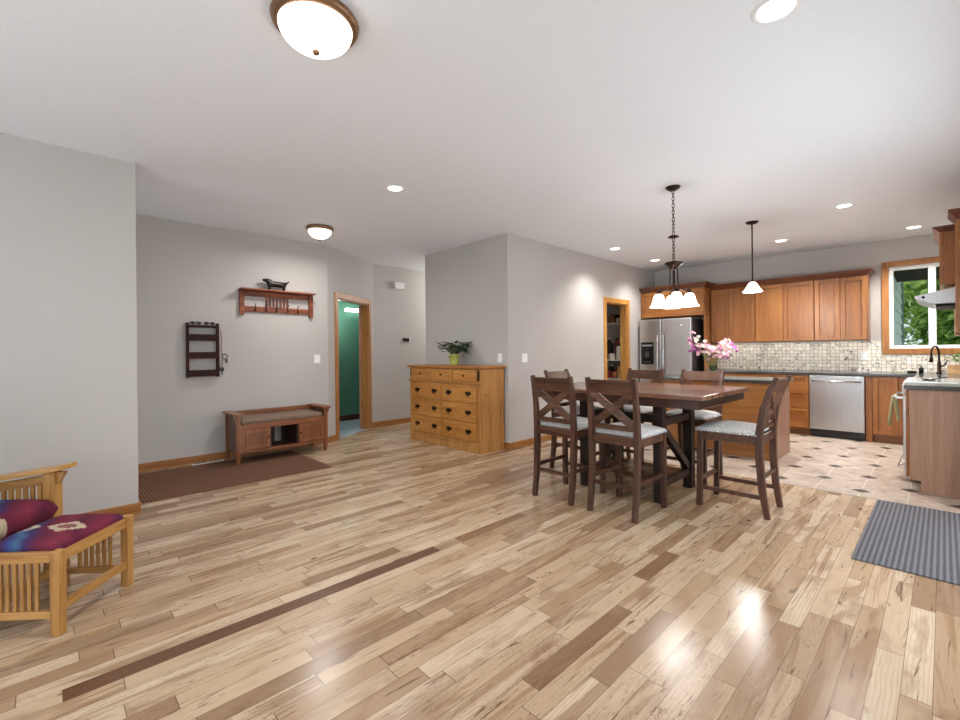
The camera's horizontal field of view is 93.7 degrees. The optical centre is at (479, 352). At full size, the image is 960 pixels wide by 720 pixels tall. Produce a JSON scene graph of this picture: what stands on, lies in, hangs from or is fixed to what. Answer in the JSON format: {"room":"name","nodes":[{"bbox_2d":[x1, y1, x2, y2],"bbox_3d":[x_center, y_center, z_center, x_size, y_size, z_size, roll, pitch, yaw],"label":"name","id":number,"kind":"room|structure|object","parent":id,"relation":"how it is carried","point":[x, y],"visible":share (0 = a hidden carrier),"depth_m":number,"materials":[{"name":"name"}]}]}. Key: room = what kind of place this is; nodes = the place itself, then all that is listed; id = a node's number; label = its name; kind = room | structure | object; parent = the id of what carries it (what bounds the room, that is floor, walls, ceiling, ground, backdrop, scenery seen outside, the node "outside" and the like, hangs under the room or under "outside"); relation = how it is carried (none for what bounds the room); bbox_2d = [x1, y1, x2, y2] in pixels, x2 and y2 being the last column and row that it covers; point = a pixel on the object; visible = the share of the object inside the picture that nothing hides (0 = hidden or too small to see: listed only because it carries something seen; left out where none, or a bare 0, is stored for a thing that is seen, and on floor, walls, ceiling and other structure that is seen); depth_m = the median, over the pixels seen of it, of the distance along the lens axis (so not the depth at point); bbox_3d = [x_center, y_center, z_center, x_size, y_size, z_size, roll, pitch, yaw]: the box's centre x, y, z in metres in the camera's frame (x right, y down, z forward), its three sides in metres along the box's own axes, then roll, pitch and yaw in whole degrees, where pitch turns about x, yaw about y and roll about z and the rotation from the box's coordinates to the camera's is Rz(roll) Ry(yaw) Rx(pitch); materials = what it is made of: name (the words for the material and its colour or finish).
{"room":"open-plan dining room","nodes":[
{"label":"open-plan dining room","id":0,"kind":"room"},
{"bbox_2d":[0,132,137,514],"bbox_3d":[-3.864,-0.102,2.495,3.127,2.754,0.120,-1,0,-44],"label":"wall","id":1,"kind":"structure","parent":0,"point":[68,290],"depth_m":3.27,"materials":[{"name":"paint"}]},
{"bbox_2d":[81,499,140,515],"bbox_3d":[-3.841,1.233,2.495,3.141,0.085,0.134,-1,0,-44],"label":"baseboard","id":2,"kind":"structure","parent":1,"relation":"attached to","point":[135,508],"depth_m":3.47,"materials":[{"name":"brown wood"}]},
{"bbox_2d":[136,214,328,463],"bbox_3d":[-3.620,-0.104,4.918,4.049,2.754,0.120,-1,0,-44],"label":"wall","id":3,"kind":"structure","parent":0,"point":[186,271],"depth_m":5.32,"materials":[{"name":"paint"}]},
{"bbox_2d":[186,322,219,377],"bbox_3d":[-3.195,-0.028,5.192,0.328,0.625,0.073,-1,0,-44],"label":"rack","id":4,"kind":"object","parent":3,"relation":"attached to","point":[189,337],"visible":1,"depth_m":5.16,"materials":[{"name":"brown wood"}]},
{"bbox_2d":[138,437,328,471],"bbox_3d":[-3.561,1.230,4.870,4.050,0.085,0.014,-1,0,-44],"label":"baseboard","id":5,"kind":"structure","parent":3,"relation":"attached to","point":[220,455],"depth_m":5.13,"materials":[{"name":"brown wood"}]},
{"bbox_2d":[238,287,315,317],"bbox_3d":[-2.567,-0.625,5.753,0.921,0.318,0.150,-1,0,-44],"label":"coat rack","id":6,"kind":"object","parent":3,"relation":"attached to","point":[243,291],"visible":1,"depth_m":5.76,"materials":[{"name":"red wood"}]},
{"bbox_2d":[262,279,288,290],"bbox_3d":[-2.589,-0.859,5.715,0.332,0.135,0.076,-1,0,-44],"label":"dog figurine","id":7,"kind":"object","parent":6,"relation":"on","point":[270,283],"visible":0.98,"depth_m":5.68,"materials":[{"name":"black metal"}]},
{"bbox_2d":[238,287,315,295],"bbox_3d":[-2.570,-0.775,5.751,0.915,0.018,0.150,-1,0,-44],"label":"shelf","id":8,"kind":"object","parent":6,"relation":"attached to","point":[243,289],"depth_m":5.70,"materials":[{"name":"red wood"}]},
{"bbox_2d":[314,355,319,362],"bbox_3d":[-2.232,0.089,6.168,0.090,0.118,0.012,-1,0,-44],"label":"light switch","id":9,"kind":"object","parent":3,"relation":"attached to","point":[316,357],"visible":1,"depth_m":6.16,"materials":[{"name":"white plastic"}]},
{"bbox_2d":[338,301,360,415],"bbox_3d":[-2.285,-0.116,7.528,3.040,2.754,1.690,-1,0,-44],"label":"wall","id":10,"kind":"structure","parent":0,"point":[349,404],"depth_m":8.38,"materials":[{"name":"green paint"}]},
{"bbox_2d":[340,414,359,420],"bbox_3d":[-2.771,1.214,8.041,2.800,0.097,0.020,-1,0,-44],"label":"baseboard","id":11,"kind":"structure","parent":10,"relation":"attached to","point":[354,416],"depth_m":8.36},
{"bbox_2d":[344,308,358,311],"bbox_3d":[-2.355,-0.788,8.412,0.360,0.060,0.090,-1,0,-44],"label":"vanity light","id":12,"kind":"object","parent":10,"relation":"attached to","point":[345,309],"visible":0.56,"depth_m":8.32,"materials":[{"name":"glass"}]},
{"bbox_2d":[327,246,373,435],"bbox_3d":[-2.017,-0.118,6.954,0.120,2.754,1.352,-1,0,14],"label":"wall","id":13,"kind":"structure","parent":0,"point":[347,274],"depth_m":6.61,"materials":[{"name":"paint"}]},
{"bbox_2d":[329,422,374,442],"bbox_3d":[-1.940,1.215,6.938,0.014,0.085,1.352,-1,0,14],"label":"baseboard","id":14,"kind":"structure","parent":13,"relation":"attached to","point":[332,438],"depth_m":6.40,"materials":[{"name":"brown wood"}]},
{"bbox_2d":[334,292,371,439],"bbox_3d":[-1.997,0.196,6.979,0.140,2.125,1.060,-1,0,14],"label":"door frame","id":15,"kind":"structure","parent":13,"relation":"in","point":[365,304],"depth_m":7.40,"materials":[{"name":"brown wood"}]},
{"bbox_2d":[359,306,361,427],"bbox_3d":[-2.061,0.239,7.792,0.110,2.020,0.780,-1,0,-8],"label":"bathroom door","id":16,"kind":"structure","parent":15,"relation":"attached to","point":[360,345],"depth_m":7.41,"materials":[{"name":"brown wood"}]},
{"bbox_2d":[373,264,425,421],"bbox_3d":[-0.758,-0.130,8.682,3.000,2.754,0.120,-1,0,-44],"label":"wall","id":17,"kind":"structure","parent":0,"point":[399,314],"depth_m":7.90,"materials":[{"name":"paint"}]},
{"bbox_2d":[375,417,410,426],"bbox_3d":[-0.699,1.204,8.634,3.000,0.085,0.014,-1,0,-44],"label":"baseboard","id":18,"kind":"structure","parent":17,"relation":"attached to","point":[402,420],"depth_m":7.83,"materials":[{"name":"brown wood"}]},
{"bbox_2d":[394,282,403,288],"bbox_3d":[-1.425,-1.174,7.924,0.200,0.110,0.050,-1,0,-44],"label":"door chime","id":19,"kind":"object","parent":17,"relation":"attached to","point":[397,285],"visible":1,"depth_m":7.89,"materials":[{"name":"white plastic"}]},
{"bbox_2d":[425,233,514,442],"bbox_3d":[-0.198,-0.135,6.389,0.120,2.754,1.722,-1,0,-44],"label":"wall","id":20,"kind":"structure","parent":0,"point":[469,288],"depth_m":6.14,"materials":[{"name":"paint"}]},
{"bbox_2d":[0,0,959,271],"bbox_3d":[-0.599,-1.559,4.781,11.316,0.100,8.720,-1,0,-44],"label":"ceiling","id":21,"kind":"structure","parent":0,"point":[567,124],"depth_m":2.89,"materials":[{"name":"paint"}]},
{"bbox_2d":[269,0,358,59],"bbox_3d":[-0.741,-1.424,2.032,0.380,0.164,0.380,-1,0,-44],"label":"flush ceiling light","id":22,"kind":"object","parent":21,"relation":"attached to","point":[317,29],"visible":1,"depth_m":1.95,"materials":[{"name":"glass"}]},
{"bbox_2d":[306,224,333,240],"bbox_3d":[-1.914,-1.413,5.380,0.320,0.164,0.320,-1,0,-44],"label":"flush ceiling light","id":23,"kind":"object","parent":21,"relation":"attached to","point":[317,231],"visible":1,"depth_m":5.28,"materials":[{"name":"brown glass"}]},
{"bbox_2d":[386,185,403,191],"bbox_3d":[-0.778,-1.502,4.121,0.170,0.008,0.170,-1,0,-44],"label":"recessed light","id":24,"kind":"object","parent":21,"relation":"in","point":[395,188],"visible":1,"depth_m":4.12,"materials":[{"name":"white plastic"}]},
{"bbox_2d":[649,184,699,308],"bbox_3d":[1.790,-0.977,4.160,0.357,1.106,0.357,-1,0,-30],"label":"chandelier","id":25,"kind":"object","parent":21,"relation":"hanging from","point":[675,300],"visible":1,"depth_m":4.13,"materials":[{"name":"glass"}]},
{"bbox_2d":[742,220,761,292],"bbox_3d":[3.221,-1.130,5.322,0.209,0.825,0.210,-1,0,-44],"label":"pendant light","id":26,"kind":"object","parent":21,"relation":"hanging from","point":[752,287],"visible":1,"depth_m":5.31,"materials":[{"name":"glass"}]},
{"bbox_2d":[750,0,802,24],"bbox_3d":[1.311,-1.521,1.994,0.196,0.008,0.196,-1,0,-44],"label":"recessed light","id":27,"kind":"object","parent":21,"relation":"in","point":[765,12],"visible":1,"depth_m":2.00,"materials":[{"name":"white plastic"}]},
{"bbox_2d":[834,203,853,207],"bbox_3d":[3.837,-1.544,4.741,0.170,0.008,0.170,-1,0,-44],"label":"recessed light","id":28,"kind":"object","parent":21,"relation":"in","point":[844,205],"visible":1,"depth_m":4.73,"materials":[{"name":"white plastic"}]},
{"bbox_2d":[905,225,922,228],"bbox_3d":[5.408,-1.559,5.606,0.170,0.008,0.170,-1,0,-44],"label":"recessed light","id":29,"kind":"object","parent":21,"relation":"in","point":[916,226],"visible":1,"depth_m":5.60,"materials":[{"name":"white plastic"}]},
{"bbox_2d":[0,418,959,719],"bbox_3d":[-0.573,1.304,4.781,11.316,0.123,8.720,-1,0,-44],"label":"floor","id":30,"kind":"structure","parent":0,"point":[403,577],"depth_m":2.21,"materials":[{"name":"brown wood"}]},
{"bbox_2d":[0,462,77,579],"bbox_3d":[-2.829,0.744,2.162,1.079,1.045,0.800,-1,0,-4],"label":"armchair","id":31,"kind":"object","parent":30,"relation":"on","point":[18,514],"visible":0.62,"depth_m":2.47,"materials":[{"name":"brown wood"}]},
{"bbox_2d":[0,499,57,539],"bbox_3d":[-2.660,0.857,2.172,0.690,0.145,0.600,-1,0,-4],"label":"seat cushion","id":32,"kind":"object","parent":31,"relation":"on","point":[16,515],"depth_m":2.33,"materials":[{"name":"fabric"}]},
{"bbox_2d":[0,513,133,636],"bbox_3d":[-2.060,1.050,2.210,0.372,0.417,0.468,-1,0,-4],"label":"ottoman","id":33,"kind":"object","parent":30,"relation":"on","point":[53,541],"visible":1,"depth_m":2.06,"materials":[{"name":"brown wood"}]},
{"bbox_2d":[0,513,122,551],"bbox_3d":[-2.064,0.884,2.218,0.325,0.084,0.386,-1,0,-4],"label":"cushion","id":34,"kind":"object","parent":33,"relation":"on","point":[72,532],"depth_m":2.15,"materials":[{"name":"fabric"}]},
{"bbox_2d":[191,459,223,465],"bbox_3d":[-3.136,1.265,5.187,0.320,0.007,0.070,-1,0,-44],"label":"floor vent","id":35,"kind":"object","parent":30,"relation":"in","point":[220,459],"visible":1,"depth_m":5.17,"materials":[{"name":"white metal"}]},
{"bbox_2d":[138,450,331,503],"bbox_3d":[-2.838,1.262,4.564,2.262,0.007,1.160,-1,0,-44],"label":"entry rug","id":36,"kind":"object","parent":30,"relation":"on","point":[170,483],"visible":0.56,"depth_m":4.64,"materials":[{"name":"fabric"}]},
{"bbox_2d":[222,403,330,464],"bbox_3d":[-2.469,0.971,5.523,1.130,0.568,0.470,-1,0,-44],"label":"bench","id":37,"kind":"object","parent":36,"relation":"on","point":[250,433],"visible":1,"depth_m":5.41,"materials":[{"name":"brown wood"}]},
{"bbox_2d":[241,410,321,424],"bbox_3d":[-2.471,0.787,5.523,0.950,0.073,0.370,-1,0,-44],"label":"cushion","id":38,"kind":"object","parent":37,"relation":"on","point":[291,416],"depth_m":5.45,"materials":[{"name":"fabric"}]},
{"bbox_2d":[407,364,505,454],"bbox_3d":[-0.363,0.708,6.115,0.467,1.071,1.525,-1,0,-44],"label":"pine dresser","id":39,"kind":"object","parent":30,"relation":"on","point":[461,407],"visible":1,"depth_m":5.74,"materials":[{"name":"brown wood"}]},
{"bbox_2d":[436,340,471,364],"bbox_3d":[-0.338,0.005,6.139,0.507,0.331,0.515,-1,0,18],"label":"potted plant","id":40,"kind":"object","parent":39,"relation":"on","point":[453,358],"visible":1,"depth_m":6.09,"materials":[{"name":"green plant"}]},
{"bbox_2d":[530,375,605,505],"bbox_3d":[0.771,0.713,3.923,0.520,1.044,0.443,-1,0,-44],"label":"counter chair","id":41,"kind":"object","parent":30,"relation":"on","point":[578,426],"visible":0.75,"depth_m":3.79,"materials":[{"name":"brown wood"}]},
{"bbox_2d":[543,369,611,467],"bbox_3d":[1.042,0.709,4.808,0.443,1.047,0.582,-1,0,-44],"label":"counter chair","id":42,"kind":"object","parent":30,"relation":"on","point":[553,374],"visible":0.2,"depth_m":4.80,"materials":[{"name":"brown wood"}]},
{"bbox_2d":[607,322,620,379],"bbox_3d":[2.390,0.165,8.534,0.350,2.100,0.890,-1,0,-44],"label":"pantry shelving","id":43,"kind":"object","parent":30,"relation":"on","point":[616,323],"visible":0.02,"depth_m":8.23,"materials":[{"name":"white wood"}]},
{"bbox_2d":[607,337,611,359],"bbox_3d":[2.458,-0.078,8.540,0.100,0.424,0.100,-1,0,-44],"label":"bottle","id":44,"kind":"object","parent":43,"relation":"on","point":[609,342],"visible":0.85,"depth_m":8.50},
{"bbox_2d":[609,314,614,322],"bbox_3d":[2.458,-0.627,8.377,0.100,0.162,0.100,-1,0,-44],"label":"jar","id":45,"kind":"object","parent":43,"relation":"on","point":[612,317],"visible":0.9,"depth_m":8.34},
{"bbox_2d":[616,344,619,359],"bbox_3d":[2.554,-0.008,8.284,0.100,0.283,0.100,-1,0,-44],"label":"canister","id":46,"kind":"object","parent":43,"relation":"on","point":[618,345],"visible":0.77,"depth_m":8.25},
{"bbox_2d":[617,366,620,377],"bbox_3d":[2.592,0.363,8.248,0.120,0.220,0.100,-1,0,-44],"label":"food box","id":47,"kind":"object","parent":43,"relation":"on","point":[618,367],"visible":0.46,"depth_m":8.22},
{"bbox_2d":[585,377,667,523],"bbox_3d":[1.154,0.709,3.543,0.520,1.044,0.443,-1,0,-44],"label":"counter chair","id":48,"kind":"object","parent":30,"relation":"on","point":[641,435],"visible":1,"depth_m":3.43,"materials":[{"name":"brown wood"}]},
{"bbox_2d":[604,368,664,461],"bbox_3d":[1.691,0.703,4.909,0.582,1.047,0.443,-1,0,-44],"label":"counter chair","id":49,"kind":"object","parent":30,"relation":"on","point":[657,375],"visible":0.24,"depth_m":4.97,"materials":[{"name":"brown wood"}]},
{"bbox_2d":[538,381,748,503],"bbox_3d":[1.443,0.771,4.143,1.120,0.912,1.550,-1,0,-44],"label":"dining table","id":50,"kind":"object","parent":30,"relation":"on","point":[659,396],"visible":0.59,"depth_m":3.91,"materials":[{"name":"brown wood"}]},
{"bbox_2d":[597,458,681,476],"bbox_3d":[1.446,1.064,4.143,0.440,0.025,0.650,-1,0,-44],"label":"shelf","id":51,"kind":"object","parent":50,"relation":"attached to","point":[627,464],"depth_m":4.11,"materials":[{"name":"brown wood"}]},
{"bbox_2d":[639,317,703,382],"bbox_3d":[3.428,0.310,8.007,0.805,1.790,0.906,-1,0,-44],"label":"refrigerator","id":52,"kind":"object","parent":30,"relation":"on","point":[664,344],"visible":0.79,"depth_m":7.73,"materials":[{"name":"silver metal"}]},
{"bbox_2d":[666,369,724,484],"bbox_3d":[2.115,0.699,4.471,0.582,1.047,0.443,-1,0,-44],"label":"counter chair","id":53,"kind":"object","parent":30,"relation":"on","point":[701,416],"visible":0.56,"depth_m":4.46,"materials":[{"name":"brown wood"}]},
{"bbox_2d":[704,315,716,370],"bbox_3d":[3.934,0.290,7.663,0.573,1.822,0.018,-1,0,-44],"label":"panel","id":54,"kind":"object","parent":30,"relation":"on","point":[707,319],"visible":0.34,"depth_m":7.56,"materials":[{"name":"brown wood"}]},
{"bbox_2d":[651,374,793,459],"bbox_3d":[3.022,0.762,5.747,0.750,0.895,1.505,-1,0,-44],"label":"kitchen island","id":55,"kind":"object","parent":30,"relation":"on","point":[746,409],"visible":0.3,"depth_m":5.26,"materials":[{"name":"brown wood"}]},
{"bbox_2d":[709,366,716,371],"bbox_3d":[2.918,0.239,5.641,0.086,0.150,0.086,-1,0,-44],"label":"glass vase","id":56,"kind":"object","parent":55,"relation":"on","point":[711,368],"visible":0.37,"depth_m":5.61,"materials":[{"name":"green"}]},
{"bbox_2d":[687,339,707,362],"bbox_3d":[2.791,0.056,5.702,0.309,0.481,0.142,-1,0,10],"label":"flower","id":57,"kind":"object","parent":56,"relation":"in","point":[692,345],"visible":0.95,"depth_m":5.69,"materials":[{"name":"pink plant"}]},
{"bbox_2d":[687,331,708,364],"bbox_3d":[2.749,0.011,5.678,0.320,0.572,0.137,-1,0,-10],"label":"flower","id":58,"kind":"object","parent":56,"relation":"in","point":[688,337],"visible":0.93,"depth_m":5.65,"materials":[{"name":"pink plant"}]},
{"bbox_2d":[694,335,709,363],"bbox_3d":[2.779,0.038,5.615,0.254,0.516,0.150,-1,0,-30],"label":"flower","id":59,"kind":"object","parent":56,"relation":"in","point":[698,336],"visible":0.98,"depth_m":5.59,"materials":[{"name":"beige plant"}]},
{"bbox_2d":[697,343,710,362],"bbox_3d":[2.822,0.086,5.617,0.178,0.420,0.144,-1,0,-22],"label":"flower","id":60,"kind":"object","parent":56,"relation":"in","point":[705,345],"visible":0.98,"depth_m":5.58,"materials":[{"name":"pink plant"}]},
{"bbox_2d":[710,346,721,365],"bbox_3d":[2.907,0.105,5.564,0.153,0.380,0.146,-1,0,-28],"label":"flower","id":61,"kind":"object","parent":56,"relation":"in","point":[711,349],"visible":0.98,"depth_m":5.55,"materials":[{"name":"pink plant"}]},
{"bbox_2d":[714,347,726,365],"bbox_3d":[2.962,0.108,5.548,0.151,0.372,0.182,-1,0,24],"label":"flower","id":62,"kind":"object","parent":56,"relation":"in","point":[724,353],"visible":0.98,"depth_m":5.51,"materials":[{"name":"pink plant"}]},
{"bbox_2d":[715,338,730,363],"bbox_3d":[2.991,0.057,5.567,0.159,0.475,0.218,-1,0,-44],"label":"flower","id":63,"kind":"object","parent":56,"relation":"in","point":[725,339],"visible":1,"depth_m":5.52,"materials":[{"name":"pink plant"}]},
{"bbox_2d":[716,342,738,365],"bbox_3d":[3.068,0.078,5.614,0.299,0.430,0.119,-1,0,33],"label":"flower","id":64,"kind":"object","parent":56,"relation":"in","point":[731,343],"visible":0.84,"depth_m":5.59,"materials":[{"name":"pink plant"}]},
{"bbox_2d":[695,375,791,519],"bbox_3d":[2.084,0.700,3.568,0.443,1.047,0.582,-1,0,-44],"label":"counter chair","id":65,"kind":"object","parent":30,"relation":"on","point":[764,431],"visible":1,"depth_m":3.49,"materials":[{"name":"brown wood"}]},
{"bbox_2d":[724,373,771,376],"bbox_3d":[4.266,0.761,7.300,0.594,0.874,0.948,-1,0,-44],"label":"base cabinet","id":66,"kind":"object","parent":30,"relation":"on","point":[726,374],"visible":0.07,"depth_m":6.97,"materials":[{"name":"brown wood"}]},
{"bbox_2d":[772,374,810,434],"bbox_3d":[4.756,0.756,6.795,0.594,0.874,0.451,-1,0,-44],"label":"base cabinet","id":67,"kind":"object","parent":30,"relation":"on","point":[799,389],"visible":0.54,"depth_m":6.52,"materials":[{"name":"brown wood"}]},
{"bbox_2d":[809,375,865,440],"bbox_3d":[5.099,0.754,6.385,0.632,0.872,0.604,-1,0,-44],"label":"dishwasher","id":68,"kind":"object","parent":30,"relation":"on","point":[837,402],"visible":0.99,"depth_m":6.19,"materials":[{"name":"silver metal"}]},
{"bbox_2d":[865,376,872,441],"bbox_3d":[5.372,0.751,6.176,0.570,0.874,0.065,-1,0,-44],"label":"post","id":69,"kind":"object","parent":30,"relation":"on","point":[868,379],"visible":0.59,"depth_m":5.98,"materials":[{"name":"brown wood"}]},
{"bbox_2d":[872,376,912,444],"bbox_3d":[5.544,0.749,5.982,0.594,0.874,0.448,-1,0,-44],"label":"base cabinet","id":70,"kind":"object","parent":30,"relation":"on","point":[883,388],"visible":0.59,"depth_m":5.86,"materials":[{"name":"brown wood"}]},
{"bbox_2d":[851,499,959,585],"bbox_3d":[2.983,1.208,2.902,1.468,0.008,0.750,-1,0,-44],"label":"door mat","id":71,"kind":"object","parent":30,"relation":"on","point":[921,541],"visible":1,"depth_m":2.87,"materials":[{"name":"fabric"}]},
{"bbox_2d":[892,378,959,478],"bbox_3d":[4.425,0.713,4.252,0.758,0.906,0.739,-1,0,-44],"label":"range","id":72,"kind":"object","parent":30,"relation":"on","point":[908,380],"visible":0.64,"depth_m":4.20,"materials":[{"name":"white metal"}]},
{"bbox_2d":[887,394,900,425],"bbox_3d":[3.996,0.557,4.345,0.130,0.296,0.092,-1,0,-44],"label":"dish towel","id":73,"kind":"object","parent":72,"relation":"hanging from","point":[894,403],"visible":0.91,"depth_m":4.31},
{"bbox_2d":[903,378,959,383],"bbox_3d":[4.449,0.277,4.224,0.758,0.026,0.660,-1,0,-44],"label":"cooktop","id":74,"kind":"object","parent":72,"relation":"in","point":[909,380],"depth_m":4.17,"materials":[{"name":"white plastic"}]},
{"bbox_2d":[905,389,959,498],"bbox_3d":[4.061,0.758,3.819,0.358,0.883,0.635,-1,0,-44],"label":"base cabinet","id":75,"kind":"object","parent":30,"relation":"on","point":[932,416],"visible":0.96,"depth_m":3.79,"materials":[{"name":"brown wood"}]},
{"bbox_2d":[904,383,959,390],"bbox_3d":[4.046,0.298,3.813,0.384,0.034,0.642,-1,0,-44],"label":"countertop","id":76,"kind":"structure","parent":75,"relation":"on","point":[917,386],"depth_m":3.83,"materials":[{"name":"stone"}]},
{"bbox_3d":[5.219,0.752,4.925,1.310,0.874,0.611,-1,0,-44],"label":"base cabinet","id":77,"kind":"object","parent":30,"relation":"on","visible":0},
{"bbox_2d":[705,369,959,378],"bbox_3d":[4.550,0.301,6.050,1.922,0.035,3.152,-1,0,-44],"label":"countertop","id":78,"kind":"structure","parent":77,"relation":"on","point":[843,373],"depth_m":6.20,"materials":[{"name":"stone"}]},
{"bbox_2d":[929,346,947,373],"bbox_3d":[5.843,0.090,5.768,0.222,0.362,0.100,-1,0,-1],"label":"kitchen faucet","id":79,"kind":"object","parent":78,"relation":"on","point":[939,365],"visible":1,"depth_m":5.77,"materials":[{"name":"brown metal"}]},
{"bbox_2d":[944,353,959,373],"bbox_3d":[6.021,0.136,5.584,0.350,0.266,0.380,-1,0,-44],"label":"planter box","id":80,"kind":"object","parent":78,"relation":"on","point":[952,369],"visible":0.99,"depth_m":5.62,"materials":[{"name":"brown wood"}]},
{"bbox_2d":[513,235,654,441],"bbox_3d":[1.867,-0.154,7.276,4.080,2.754,0.120,-1,0,-44],"label":"wall","id":81,"kind":"structure","parent":0,"point":[559,292],"depth_m":6.54,"materials":[{"name":"paint"}]},
{"bbox_2d":[522,354,527,362],"bbox_3d":[0.591,0.073,5.943,0.116,0.118,0.012,-1,0,-44],"label":"light switch","id":82,"kind":"object","parent":81,"relation":"attached to","point":[524,356],"visible":1,"depth_m":5.94,"materials":[{"name":"white plastic"}]},
{"bbox_2d":[510,435,561,449],"bbox_3d":[1.597,1.183,6.909,3.404,0.085,0.014,-1,0,-44],"label":"baseboard","id":83,"kind":"structure","parent":81,"relation":"attached to","point":[526,442],"depth_m":5.95,"materials":[{"name":"brown wood"}]},
{"bbox_2d":[603,297,629,380],"bbox_3d":[2.289,0.154,7.668,0.850,2.130,0.140,-1,0,-44],"label":"trim","id":84,"kind":"structure","parent":81,"relation":"attached to","point":[624,305],"depth_m":7.87,"materials":[{"name":"brown wood"}]},
{"bbox_2d":[607,305,619,403],"bbox_3d":[1.881,-0.154,8.150,1.850,2.754,1.117,-1,0,-44],"label":"wall","id":85,"kind":"structure","parent":0,"point":[613,331],"depth_m":8.63,"materials":[{"name":"paint"}]},
{"bbox_2d":[655,234,938,371],"bbox_3d":[4.901,-0.182,7.164,0.120,2.754,4.503,-1,0,-44],"label":"wall","id":86,"kind":"structure","parent":0,"point":[872,254],"depth_m":6.76,"materials":[{"name":"paint"}]},
{"bbox_2d":[639,281,716,319],"bbox_3d":[3.536,-0.894,8.002,0.656,0.542,1.165,-1,0,-44],"label":"upper cabinet","id":87,"kind":"object","parent":86,"relation":"attached to","point":[701,290],"visible":0.77,"depth_m":7.74,"materials":[{"name":"brown wood"}]},
{"bbox_2d":[711,287,755,342],"bbox_3d":[4.257,-0.612,7.496,0.331,0.895,0.658,-1,0,-44],"label":"upper cabinet","id":88,"kind":"object","parent":86,"relation":"attached to","point":[733,312],"visible":0.72,"depth_m":7.38,"materials":[{"name":"brown wood"}]},
{"bbox_2d":[710,268,875,289],"bbox_3d":[4.727,-1.102,6.967,0.386,0.075,2.078,-1,0,-44],"label":"crown molding","id":89,"kind":"structure","parent":88,"relation":"attached to","point":[869,271],"depth_m":6.68,"materials":[{"name":"brown wood"}]},
{"bbox_2d":[755,280,814,341],"bbox_3d":[4.752,-0.616,6.985,0.331,0.895,0.760,-1,0,-44],"label":"upper cabinet","id":90,"kind":"object","parent":86,"relation":"attached to","point":[785,312],"visible":0.91,"depth_m":6.85,"materials":[{"name":"brown wood"}]},
{"bbox_2d":[717,341,959,372],"bbox_3d":[5.236,0.060,6.728,0.008,0.431,3.166,-1,0,-44],"label":"backsplash","id":91,"kind":"structure","parent":86,"relation":"attached to","point":[811,356],"depth_m":6.76,"materials":[{"name":"tile"}]},
{"bbox_2d":[860,352,866,359],"bbox_3d":[5.497,0.049,6.443,0.012,0.118,0.075,-1,0,-44],"label":"wall outlet","id":92,"kind":"object","parent":91,"relation":"attached to","point":[863,355],"visible":1,"depth_m":6.44,"materials":[{"name":"white plastic"}]},
{"bbox_2d":[814,275,870,340],"bbox_3d":[5.225,-0.621,6.497,0.331,0.895,0.596,-1,0,-44],"label":"upper cabinet","id":93,"kind":"object","parent":86,"relation":"attached to","point":[842,304],"visible":1,"depth_m":6.36,"materials":[{"name":"brown wood"}]},
{"bbox_2d":[881,256,959,353],"bbox_3d":[6.018,-0.620,5.986,0.130,1.280,1.000,-1,0,-44],"label":"window","id":94,"kind":"structure","parent":86,"relation":"in","point":[887,274],"depth_m":6.16,"materials":[{"name":"brown wood"}]},
{"bbox_3d":[2.417,-0.159,1.704,11.046,2.754,0.120,-1,0,-44],"label":"wall","id":95,"kind":"structure","parent":0,"visible":0},
{"bbox_2d":[932,224,954,289],"bbox_3d":[4.508,-0.866,4.149,0.848,0.518,0.466,-1,0,-44],"label":"upper cabinet","id":96,"kind":"object","parent":95,"relation":"attached to","point":[943,236],"visible":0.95,"depth_m":3.99,"materials":[{"name":"brown wood"}]},
{"bbox_2d":[914,287,954,309],"bbox_3d":[4.466,-0.535,4.189,0.752,0.227,0.586,-1,0,-44],"label":"range hood","id":97,"kind":"object","parent":96,"relation":"attached to","point":[944,299],"visible":0.97,"depth_m":4.05,"materials":[{"name":"silver metal"}]},
{"bbox_2d":[948,208,959,332],"bbox_3d":[4.118,-0.672,3.701,0.405,1.008,0.368,-1,0,-44],"label":"upper cabinet","id":98,"kind":"object","parent":95,"relation":"attached to","point":[953,214],"visible":1,"depth_m":3.70,"materials":[{"name":"brown wood"}]},
{"bbox_2d":[954,309,959,335],"bbox_3d":[5.057,-0.612,4.576,0.610,0.870,0.317,-1,0,-44],"label":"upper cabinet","id":99,"kind":"object","parent":95,"relation":"attached to","point":[955,333],"visible":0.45,"depth_m":4.79,"materials":[{"name":"brown wood"}]},
{"label":"outside","id":100,"kind":"structure","parent":0,"visible":0},
{"bbox_3d":[19.309,1.462,18.705,36.254,0.200,60.000,-1,0,-44],"label":"ground","id":101,"kind":"structure","parent":100,"visible":0},
{"bbox_2d":[894,277,903,344],"bbox_3d":[7.425,-0.528,7.579,3.980,4.000,1.860,-1,0,-44],"label":"neighbouring wing","id":102,"kind":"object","parent":101,"relation":"on","point":[898,286],"visible":0.1,"depth_m":8.25},
{"bbox_2d":[894,267,939,281],"bbox_3d":[6.931,-1.324,6.731,2.140,0.200,5.000,-1,0,-44],"label":"soffit","id":103,"kind":"structure","parent":102,"relation":"attached to","point":[913,274],"depth_m":7.44,"materials":[{"name":"black"}]},
{"bbox_2d":[904,282,919,322],"bbox_3d":[10.309,-1.899,13.514,4.817,6.696,4.666,-1,0,22],"label":"tree","id":104,"kind":"object","parent":101,"relation":"on","point":[906,300],"visible":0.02,"depth_m":12.24,"materials":[{"name":"green plant"}]},
{"bbox_2d":[904,302,947,348],"bbox_3d":[18.913,-3.737,18.876,7.486,10.211,7.696,-1,0,-11],"label":"tree","id":105,"kind":"object","parent":101,"relation":"on","point":[907,329],"visible":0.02,"depth_m":18.83,"materials":[{"name":"green plant"}]},
{"bbox_2d":[904,279,959,344],"bbox_3d":[11.213,-1.386,9.038,4.358,5.654,4.171,-1,0,34],"label":"tree","id":106,"kind":"object","parent":101,"relation":"on","point":[944,318],"visible":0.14,"depth_m":9.77,"materials":[{"name":"green plant"}]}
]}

